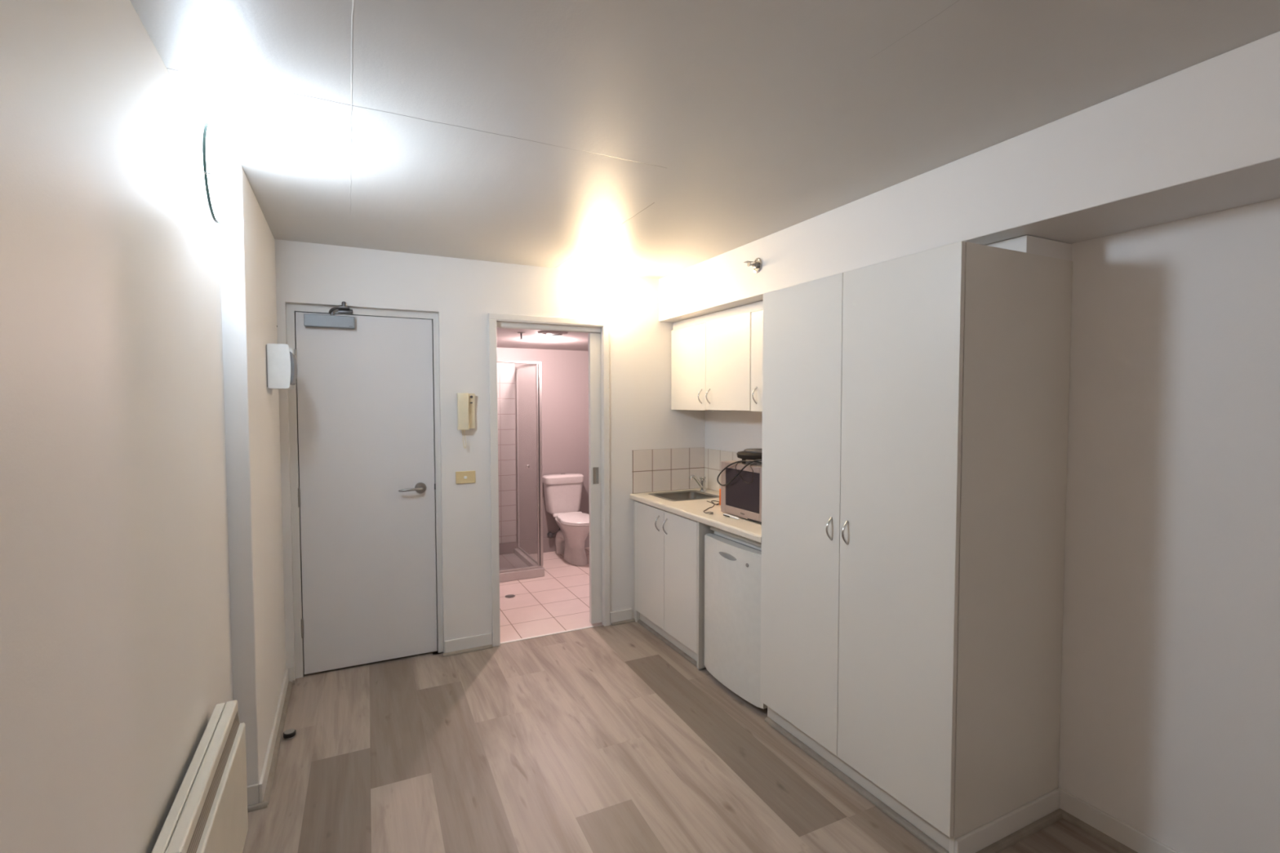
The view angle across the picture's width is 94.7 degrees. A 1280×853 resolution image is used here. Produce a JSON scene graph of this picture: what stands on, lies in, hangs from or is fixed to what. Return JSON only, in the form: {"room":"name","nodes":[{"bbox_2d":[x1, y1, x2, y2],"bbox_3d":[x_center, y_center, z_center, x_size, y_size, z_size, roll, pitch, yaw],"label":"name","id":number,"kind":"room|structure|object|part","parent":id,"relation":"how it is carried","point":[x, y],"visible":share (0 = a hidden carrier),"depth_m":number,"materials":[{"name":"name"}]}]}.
{"room":"studio apartment","nodes":[
{"label":"studio apartment","id":0,"kind":"room"},
{"bbox_2d":[0,0,233,852],"bbox_3d":[-0.408,0.343,-0.218,0.120,2.419,5.306,-1,3,-26],"label":"wall","id":1,"kind":"structure","parent":0,"point":[116,666],"depth_m":1.09,"materials":[{"name":"paint"}]},
{"bbox_2d":[151,700,248,852],"bbox_3d":[-1.147,1.097,1.553,0.094,0.432,0.719,-1,3,-26],"label":"heater","id":2,"kind":"object","parent":1,"relation":"attached to","point":[208,813],"visible":1,"depth_m":1.56,"materials":[{"name":"white metal"}]},
{"bbox_2d":[186,718,239,852],"bbox_3d":[-1.135,0.937,1.562,0.030,0.042,0.686,-1,3,-26],"label":"radiator","id":3,"kind":"object","parent":2,"relation":"attached to","point":[202,832],"depth_m":1.53,"materials":[{"name":"white metal"}]},
{"bbox_2d":[191,120,234,222],"bbox_3d":[-1.331,-0.795,1.844,0.094,0.302,0.297,-1,3,-26],"label":"wall lamp","id":4,"kind":"object","parent":1,"relation":"attached to","point":[213,167],"visible":1,"depth_m":1.78,"materials":[{"name":"white glass"}]},
{"bbox_2d":[247,783,259,805],"bbox_3d":[-1.486,1.412,2.245,0.061,0.088,0.012,-1,3,-26],"label":"baseboard","id":5,"kind":"structure","parent":1,"relation":"attached to","point":[252,790],"depth_m":2.25,"materials":[{"name":"paint"}]},
{"bbox_2d":[218,164,285,786],"bbox_3d":[-1.819,0.227,2.718,0.194,2.419,1.214,-1,3,-26],"label":"wall","id":6,"kind":"structure","parent":0,"point":[246,240],"depth_m":2.26,"materials":[{"name":"paint"}]},
{"bbox_2d":[247,800,267,813],"bbox_3d":[-1.464,1.448,2.241,0.082,0.016,0.018,-1,3,-26],"label":"trim","id":7,"kind":"structure","parent":6,"relation":"attached to","point":[263,805],"depth_m":2.24,"materials":[{"name":"brown wood"}]},
{"bbox_2d":[258,668,288,802],"bbox_3d":[-1.693,1.392,2.746,0.012,0.088,1.094,-1,3,-26],"label":"baseboard","id":8,"kind":"structure","parent":6,"relation":"attached to","point":[266,767],"depth_m":2.58,"materials":[{"name":"paint"}]},
{"bbox_2d":[262,681,292,804],"bbox_3d":[-1.679,1.427,2.754,0.018,0.016,1.093,-1,3,-26],"label":"trim","id":9,"kind":"structure","parent":6,"relation":"attached to","point":[273,763],"depth_m":2.63,"materials":[{"name":"brown wood"}]},
{"bbox_2d":[266,343,297,389],"bbox_3d":[-1.717,-0.284,2.834,0.110,0.206,0.220,-1,3,-26],"label":"wall box","id":10,"kind":"object","parent":6,"relation":"attached to","point":[281,362],"visible":1,"depth_m":2.74,"materials":[{"name":"white plastic"}]},
{"bbox_3d":[-1.765,-0.283,2.811,0.004,0.194,0.212,-1,3,-26],"label":"mounting plate","id":11,"kind":"part","parent":10,"relation":"part of","materials":[{"name":"white plastic"}]},
{"bbox_3d":[-1.682,-0.279,2.852,0.032,0.151,0.191,-1,3,-26],"label":"panel","id":12,"kind":"part","parent":10,"relation":"part of","materials":[{"name":"grey plastic"}]},
{"bbox_2d":[429,319,437,652],"bbox_3d":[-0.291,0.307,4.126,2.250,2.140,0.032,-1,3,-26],"label":"door frame","id":13,"kind":"structure","parent":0,"point":[429,319],"depth_m":3.63,"materials":[{"name":"paint"}]},
{"bbox_2d":[275,239,705,680],"bbox_3d":[-0.739,0.181,3.812,2.713,2.419,0.030,-1,3,-26],"label":"wall","id":14,"kind":"structure","parent":0,"point":[463,292],"depth_m":3.66,"materials":[{"name":"paint"}]},
{"bbox_2d":[288,666,293,682],"bbox_3d":[-1.921,1.372,3.250,0.026,0.088,0.012,-1,3,-26],"label":"baseboard","id":15,"kind":"structure","parent":14,"relation":"attached to","point":[291,670],"depth_m":3.25,"materials":[{"name":"paint"}]},
{"bbox_2d":[285,301,443,678],"bbox_3d":[-1.571,0.353,3.427,0.821,2.110,0.129,-1,3,-26],"label":"door","id":16,"kind":"structure","parent":14,"relation":"in","point":[364,400],"depth_m":3.43,"materials":[{"name":"paint"}]},
{"bbox_3d":[-1.677,-0.660,3.305,0.122,0.076,0.076,-1,3,-26],"label":"closer arm","id":17,"kind":"part","parent":16,"relation":"part of","materials":[{"name":"metal"}]},
{"bbox_3d":[-1.353,0.374,3.500,0.144,0.019,0.052,-2,3,-42],"label":"lever","id":18,"kind":"part","parent":16,"relation":"part of","materials":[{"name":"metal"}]},
{"bbox_3d":[-1.325,0.371,3.562,0.066,0.066,0.012,-1,3,-26],"label":"handle","id":19,"kind":"part","parent":16,"relation":"part of","materials":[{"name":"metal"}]},
{"bbox_2d":[455,471,475,484],"bbox_3d":[-1.072,0.312,3.627,0.117,0.075,0.013,-1,3,-26],"label":"light switch","id":20,"kind":"object","parent":14,"relation":"attached to","point":[462,477],"visible":1,"depth_m":3.62,"materials":[{"name":"plastic"}]},
{"bbox_2d":[457,392,475,448],"bbox_3d":[-1.057,-0.035,3.590,0.106,0.336,0.068,-1,3,-26],"label":"intercom","id":21,"kind":"object","parent":14,"relation":"attached to","point":[465,402],"visible":1,"depth_m":3.56,"materials":[{"name":"beige plastic"}]},
{"bbox_3d":[-1.067,0.072,3.585,0.021,0.123,0.043,0,2,2],"label":"coiled cord","id":22,"kind":"part","parent":21,"relation":"part of","materials":[{"name":"beige plastic"}]},
{"bbox_2d":[442,644,492,657],"bbox_3d":[-1.066,1.390,3.657,0.297,0.016,0.018,-1,3,-26],"label":"trim","id":23,"kind":"structure","parent":14,"relation":"attached to","point":[488,646],"depth_m":3.65,"materials":[{"name":"brown wood"}]},
{"bbox_2d":[444,632,492,653],"bbox_3d":[-1.066,1.354,3.672,0.288,0.088,0.012,-1,3,-26],"label":"baseboard","id":24,"kind":"structure","parent":14,"relation":"attached to","point":[454,645],"depth_m":3.67,"materials":[{"name":"paint"}]},
{"bbox_2d":[500,626,593,644],"bbox_3d":[-0.611,1.387,3.923,0.646,0.009,0.018,-1,3,-26],"label":"trim","id":25,"kind":"structure","parent":14,"relation":"attached to","point":[588,627],"depth_m":3.92,"materials":[{"name":"metal"}]},
{"bbox_2d":[488,312,609,646],"bbox_3d":[-0.327,0.330,4.058,1.416,2.100,0.128,-1,3,-26],"label":"door frame","id":26,"kind":"structure","parent":14,"relation":"in","point":[597,331],"depth_m":4.02,"materials":[{"name":"paint"}]},
{"bbox_3d":[-0.303,0.338,4.055,0.041,0.115,0.002,-1,3,-26],"label":"flush pull","id":27,"kind":"part","parent":26,"relation":"part of","materials":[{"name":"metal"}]},
{"bbox_2d":[609,608,631,625],"bbox_3d":[-0.132,1.334,4.133,0.169,0.088,0.012,-1,3,-26],"label":"baseboard","id":28,"kind":"structure","parent":14,"relation":"attached to","point":[624,615],"depth_m":4.12,"materials":[{"name":"paint"}]},
{"bbox_2d":[611,618,635,626],"bbox_3d":[-0.116,1.370,4.126,0.178,0.016,0.018,-1,3,-26],"label":"trim","id":29,"kind":"structure","parent":14,"relation":"attached to","point":[618,623],"depth_m":4.12,"materials":[{"name":"brown wood"}]},
{"bbox_2d":[631,447,704,493],"bbox_3d":[0.212,0.312,4.265,0.594,0.304,0.009,-1,3,-26],"label":"backsplash","id":30,"kind":"structure","parent":14,"relation":"attached to","point":[653,470],"depth_m":4.25,"materials":[{"name":"tile"}]},
{"bbox_2d":[496,327,588,351],"bbox_3d":[-0.769,-0.790,5.048,2.250,0.080,2.120,-1,3,-26],"label":"ceiling","id":31,"kind":"structure","parent":0,"point":[506,337],"depth_m":5.19,"materials":[{"name":"paint"}]},
{"bbox_2d":[517,332,524,339],"bbox_3d":[-0.927,-0.707,4.607,0.060,0.048,0.060,-1,3,-26],"label":"sprinkler","id":32,"kind":"object","parent":31,"relation":"attached to","point":[520,333],"visible":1,"depth_m":4.60,"materials":[{"name":"metal"}]},
{"bbox_2d":[537,330,567,335],"bbox_3d":[-0.679,-0.725,4.599,0.230,0.013,0.230,-1,3,-26],"label":"ceiling lamp","id":33,"kind":"object","parent":31,"relation":"in","point":[548,332],"visible":1,"depth_m":4.55,"materials":[{"name":"glass"}]},
{"bbox_2d":[497,347,589,541],"bbox_3d":[-1.215,0.259,5.996,2.250,2.090,0.100,-1,3,-26],"label":"wall","id":34,"kind":"structure","parent":0,"point":[564,373],"depth_m":6.07,"materials":[{"name":"paint"}]},
{"bbox_2d":[497,363,516,543],"bbox_3d":[-1.678,0.268,5.704,0.959,1.804,0.012,-1,3,-26],"label":"shower tiles","id":35,"kind":"structure","parent":34,"relation":"attached to","point":[505,371],"depth_m":5.87,"materials":[{"name":"white tile"}]},
{"bbox_2d":[498,533,589,555],"bbox_3d":[-1.189,1.232,5.985,2.050,0.145,0.012,-1,3,-26],"label":"trim","id":36,"kind":"structure","parent":34,"relation":"attached to","point":[531,547],"depth_m":6.02,"materials":[{"name":"tile"}]},
{"bbox_2d":[546,527,559,537],"bbox_3d":[-0.883,1.006,6.050,0.091,0.272,0.152,-2,3,-44],"label":"valve","id":37,"kind":"object","parent":34,"relation":"attached to","point":[550,535],"visible":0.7,"depth_m":6.05,"materials":[{"name":"metal"}]},
{"bbox_2d":[242,547,1121,852],"bbox_3d":[0.242,1.488,2.004,3.220,0.050,8.630,-1,3,-26],"label":"floor","id":38,"kind":"structure","parent":0,"point":[602,739],"depth_m":2.54,"materials":[{"name":"wood"}]},
{"bbox_2d":[283,728,295,739],"bbox_3d":[-1.620,1.422,2.726,0.051,0.029,0.051,-1,3,-26],"label":"door stop","id":39,"kind":"object","parent":38,"relation":"on","point":[289,734],"visible":1,"depth_m":2.71,"materials":[{"name":"metal"}]},
{"bbox_2d":[505,594,515,598],"bbox_3d":[-1.037,1.354,4.705,0.080,0.004,0.080,-1,3,-26],"label":"floor drain","id":40,"kind":"object","parent":38,"relation":"on","point":[509,596],"visible":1,"depth_m":4.70,"materials":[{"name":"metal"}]},
{"bbox_2d":[499,548,544,582],"bbox_3d":[-1.475,1.290,5.383,0.999,0.078,0.815,-1,3,-26],"label":"shower tray","id":41,"kind":"object","parent":38,"relation":"on","point":[518,559],"visible":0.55,"depth_m":5.42,"materials":[{"name":"ceramic"}]},
{"bbox_2d":[497,360,542,573],"bbox_3d":[-1.478,0.339,5.337,0.989,1.826,0.828,-1,3,-26],"label":"screen","id":42,"kind":"object","parent":41,"relation":"on","point":[539,384],"visible":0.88,"depth_m":5.21,"materials":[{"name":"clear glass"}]},
{"bbox_2d":[542,473,589,565],"bbox_3d":[-0.660,0.900,5.804,0.416,0.822,0.755,-1,3,-26],"label":"toilet","id":43,"kind":"object","parent":38,"relation":"on","point":[562,491],"visible":0.94,"depth_m":5.92,"materials":[{"name":"ceramic"}]},
{"bbox_3d":[-0.786,0.531,6.042,0.416,0.084,0.191,-1,3,-26],"label":"cistern lid","id":44,"kind":"part","parent":43,"relation":"part of","materials":[{"name":"ceramic"}]},
{"bbox_3d":[-0.616,0.892,5.713,0.369,0.038,0.553,-1,3,-26],"label":"lid","id":45,"kind":"part","parent":43,"relation":"part of","materials":[{"name":"plastic"}]},
{"bbox_3d":[-0.611,0.903,5.703,0.369,0.016,0.530,-1,3,-26],"label":"seat","id":46,"kind":"part","parent":43,"relation":"part of","materials":[{"name":"plastic"}]},
{"bbox_2d":[633,500,714,671],"bbox_3d":[0.397,0.955,3.893,0.631,0.864,0.881,-1,3,-26],"label":"base cabinet","id":47,"kind":"object","parent":38,"relation":"on","point":[668,548],"visible":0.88,"depth_m":3.66,"materials":[{"name":"white laminate"}]},
{"bbox_3d":[0.066,0.910,3.935,0.016,0.766,0.420,-1,3,-26],"label":"door","id":48,"kind":"part","parent":47,"relation":"part of","materials":[{"name":"white laminate"}]},
{"bbox_3d":[0.110,0.623,3.783,0.034,0.104,0.012,-1,3,-26],"label":"handle","id":49,"kind":"part","parent":47,"relation":"part of","materials":[{"name":"silver metal"}]},
{"bbox_3d":[0.156,0.627,3.690,0.034,0.104,0.012,-1,3,-26],"label":"handle","id":50,"kind":"part","parent":47,"relation":"part of","materials":[{"name":"silver metal"}]},
{"bbox_2d":[637,619,697,666],"bbox_3d":[0.168,1.383,3.794,0.018,0.016,0.830,-1,3,-26],"label":"trim","id":51,"kind":"structure","parent":47,"relation":"attached to","point":[684,655],"depth_m":3.75,"materials":[{"name":"white wood"}]},
{"bbox_3d":[0.247,0.925,3.568,0.016,0.766,0.390,-1,3,-26],"label":"door","id":52,"kind":"part","parent":47,"relation":"part of","materials":[{"name":"white laminate"}]},
{"bbox_2d":[630,488,761,543],"bbox_3d":[0.531,0.510,3.616,0.620,0.038,1.466,-1,3,-26],"label":"countertop","id":53,"kind":"structure","parent":47,"relation":"on","point":[693,509],"depth_m":3.46,"materials":[{"name":"beige laminate"}]},
{"bbox_2d":[648,489,719,501],"bbox_3d":[0.304,0.545,4.050,0.396,0.148,0.366,-1,3,-26],"label":"sink","id":54,"kind":"object","parent":53,"relation":"in","point":[690,495],"visible":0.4,"depth_m":4.18,"materials":[{"name":"metal"}]},
{"bbox_2d":[689,475,706,491],"bbox_3d":[0.411,0.403,4.221,0.164,0.125,0.051,-2,3,-36],"label":"tap","id":55,"kind":"object","parent":53,"relation":"on","point":[702,484],"visible":1,"depth_m":4.24,"materials":[{"name":"silver metal"}]},
{"bbox_3d":[0.407,0.398,4.210,0.145,0.114,0.022,-2,3,-43],"label":"spout","id":56,"kind":"part","parent":55,"relation":"part of","materials":[{"name":"silver metal"}]},
{"bbox_2d":[703,500,719,514],"bbox_3d":[0.443,0.486,3.584,0.096,0.012,0.466,0,2,10],"label":"power cord","id":57,"kind":"object","parent":53,"relation":"on","point":[708,513],"visible":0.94,"depth_m":3.58,"materials":[{"name":"brown plastic"}]},
{"bbox_2d":[719,488,720,505],"bbox_3d":[0.575,0.440,3.593,0.087,0.101,0.200,-1,3,-26],"label":"box","id":58,"kind":"object","parent":53,"relation":"on","point":[719,489],"visible":0.18,"depth_m":3.66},
{"bbox_2d":[723,513,739,519],"bbox_3d":[0.504,0.498,3.263,0.020,0.013,0.153,-1,3,-26],"label":"pen","id":59,"kind":"object","parent":53,"relation":"on","point":[724,514],"visible":1,"depth_m":3.26,"materials":[{"name":"white plastic"}]},
{"bbox_2d":[720,459,761,523],"bbox_3d":[0.732,0.354,3.265,0.361,0.300,0.479,-1,3,-26],"label":"microwave","id":60,"kind":"object","parent":53,"relation":"on","point":[739,498],"visible":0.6,"depth_m":3.22,"materials":[{"name":"silver metal"}]},
{"bbox_2d":[716,448,762,486],"bbox_3d":[0.667,0.235,3.252,0.292,0.213,0.446,-1,3,-26],"label":"hotplate","id":61,"kind":"object","parent":60,"relation":"on","point":[753,455],"visible":0.69,"depth_m":3.20,"materials":[{"name":"black metal"}]},
{"bbox_3d":[0.581,0.253,3.210,0.100,0.180,0.446,-1,3,-26],"label":"power cord","id":62,"kind":"part","parent":61,"relation":"part of","materials":[{"name":"black rubber"}]},
{"bbox_3d":[0.588,0.249,3.184,0.069,0.106,0.162,-1,3,-26],"label":"thin cord","id":63,"kind":"part","parent":61,"relation":"part of","materials":[{"name":"black rubber"}]},
{"bbox_3d":[0.670,0.134,3.273,0.184,0.012,0.184,-1,3,-26],"label":"cooking plate","id":64,"kind":"part","parent":61,"relation":"part of","materials":[{"name":"metal"}]},
{"bbox_3d":[0.601,0.964,3.513,0.601,0.852,0.019,-1,3,-26],"label":"panel","id":65,"kind":"part","parent":47,"relation":"part of","materials":[{"name":"white laminate"}]},
{"bbox_2d":[704,526,767,709],"bbox_3d":[0.721,0.991,3.226,0.588,0.841,0.534,-1,3,-26],"label":"fridge","id":66,"kind":"object","parent":38,"relation":"on","point":[732,562],"visible":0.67,"depth_m":3.05,"materials":[{"name":"metal"}]},
{"bbox_2d":[764,716,948,852],"bbox_3d":[0.835,1.436,2.410,0.021,0.018,1.008,-1,3,-26],"label":"trim","id":67,"kind":"structure","parent":38,"relation":"on","point":[877,802],"depth_m":2.32,"materials":[{"name":"white wood"}]},
{"bbox_2d":[760,240,1072,852],"bbox_3d":[1.069,0.413,2.492,0.646,2.056,1.018,-1,3,-26],"label":"wardrobe","id":68,"kind":"object","parent":38,"relation":"on","point":[915,406],"visible":0.97,"depth_m":2.11,"materials":[{"name":"white laminate"}]},
{"bbox_3d":[0.699,0.361,2.596,0.018,1.958,0.499,-1,3,-26],"label":"door","id":69,"kind":"part","parent":68,"relation":"part of","materials":[{"name":"white laminate"}]},
{"bbox_3d":[0.771,0.417,2.403,0.033,0.098,0.012,-1,3,-26],"label":"handle","id":70,"kind":"part","parent":68,"relation":"part of","materials":[{"name":"silver metal"}]},
{"bbox_3d":[0.809,0.420,2.326,0.033,0.098,0.012,-1,3,-26],"label":"handle","id":71,"kind":"part","parent":68,"relation":"part of","materials":[{"name":"silver metal"}]},
{"bbox_3d":[0.922,0.379,2.145,0.018,1.958,0.503,-1,3,-26],"label":"door","id":72,"kind":"part","parent":68,"relation":"part of","materials":[{"name":"white laminate"}]},
{"bbox_3d":[1.311,1.413,2.090,0.584,0.088,0.012,-1,3,-26],"label":"skirting","id":73,"kind":"part","parent":68,"relation":"part of","materials":[{"name":"paint"}]},
{"bbox_3d":[1.308,0.430,2.066,0.595,2.056,0.018,-1,3,-26],"label":"panel","id":74,"kind":"part","parent":68,"relation":"part of","materials":[{"name":"white laminate"}]},
{"bbox_2d":[129,0,1279,279],"bbox_3d":[0.630,-0.963,0.866,3.063,0.100,6.620,-1,3,-26],"label":"ceiling","id":75,"kind":"structure","parent":0,"point":[651,139],"depth_m":1.69,"materials":[{"name":"paint"}]},
{"bbox_2d":[658,31,1279,322],"bbox_3d":[1.726,-0.787,1.403,0.390,0.299,6.400,-1,3,-26],"label":"bulkhead","id":76,"kind":"structure","parent":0,"point":[1202,138],"depth_m":1.83,"materials":[{"name":"paint"}]},
{"bbox_2d":[743,257,762,272],"bbox_3d":[0.597,-0.866,3.152,0.082,0.080,0.080,-1,3,-26],"label":"sprinkler","id":77,"kind":"object","parent":76,"relation":"attached to","point":[757,265],"visible":1,"depth_m":3.15,"materials":[{"name":"silver metal"}]},
{"bbox_2d":[673,235,1071,329],"bbox_3d":[0.907,-0.676,3.198,0.273,0.060,2.468,-1,3,-26],"label":"trim","id":78,"kind":"structure","parent":76,"relation":"attached to","point":[1026,243],"depth_m":2.12,"materials":[{"name":"paint"}]},
{"bbox_2d":[705,197,1279,852],"bbox_3d":[1.920,0.266,1.608,0.100,2.419,6.520,-1,3,-26],"label":"wall","id":79,"kind":"structure","parent":0,"point":[1170,726],"depth_m":1.90,"materials":[{"name":"paint"}]},
{"bbox_2d":[671,311,751,410],"bbox_3d":[0.547,-0.393,3.881,0.321,0.572,0.931,-1,3,-26],"label":"upper cabinet","id":80,"kind":"object","parent":79,"relation":"attached to","point":[711,360],"visible":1,"depth_m":3.75,"materials":[{"name":"white laminate"}]},
{"bbox_3d":[0.332,-0.397,4.040,0.016,0.569,0.454,-1,3,-26],"label":"door","id":81,"kind":"part","parent":80,"relation":"part of","materials":[{"name":"white laminate"}]},
{"bbox_3d":[0.394,-0.198,3.873,0.033,0.100,0.012,-1,3,-26],"label":"handle","id":82,"kind":"part","parent":80,"relation":"part of","materials":[{"name":"silver metal"}]},
{"bbox_3d":[0.437,-0.194,3.787,0.033,0.100,0.012,-1,3,-26],"label":"handle","id":83,"kind":"part","parent":80,"relation":"part of","materials":[{"name":"silver metal"}]},
{"bbox_3d":[0.538,-0.384,3.623,0.016,0.569,0.474,-1,3,-26],"label":"door","id":84,"kind":"part","parent":80,"relation":"part of","materials":[{"name":"white laminate"}]},
{"bbox_2d":[704,448,742,491],"bbox_3d":[0.807,0.337,3.742,0.008,0.296,1.456,-1,3,-26],"label":"backsplash","id":85,"kind":"structure","parent":79,"relation":"attached to","point":[713,458],"depth_m":4.27,"materials":[{"name":"tile"}]},
{"bbox_2d":[750,309,763,411],"bbox_3d":[0.871,-0.365,3.225,0.321,0.569,0.521,-1,3,-26],"label":"upper cabinet","id":86,"kind":"object","parent":79,"relation":"attached to","point":[757,317],"visible":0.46,"depth_m":3.35,"materials":[{"name":"white laminate"}]},
{"bbox_3d":[0.652,-0.177,3.352,0.033,0.100,0.012,-1,3,-26],"label":"handle","id":87,"kind":"part","parent":86,"relation":"part of","materials":[{"name":"silver metal"}]},
{"bbox_2d":[976,808,1062,852],"bbox_3d":[1.319,1.449,2.076,0.585,0.018,0.021,-1,3,-26],"label":"trim","id":88,"kind":"structure","parent":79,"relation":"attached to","point":[1028,830],"depth_m":2.09,"materials":[{"name":"brown wood"}]},
{"bbox_2d":[1060,808,1137,852],"bbox_3d":[2.433,1.512,0.461,0.021,0.018,3.903,-1,3,-26],"label":"trim","id":89,"kind":"structure","parent":79,"relation":"attached to","point":[1071,819],"depth_m":2.09,"materials":[{"name":"brown wood"}]},
{"bbox_2d":[1057,787,1179,852],"bbox_3d":[2.445,1.476,0.472,0.012,0.090,3.915,-1,3,-26],"label":"baseboard","id":90,"kind":"structure","parent":79,"relation":"attached to","point":[1115,828],"depth_m":2.07,"materials":[{"name":"paint"}]}
]}

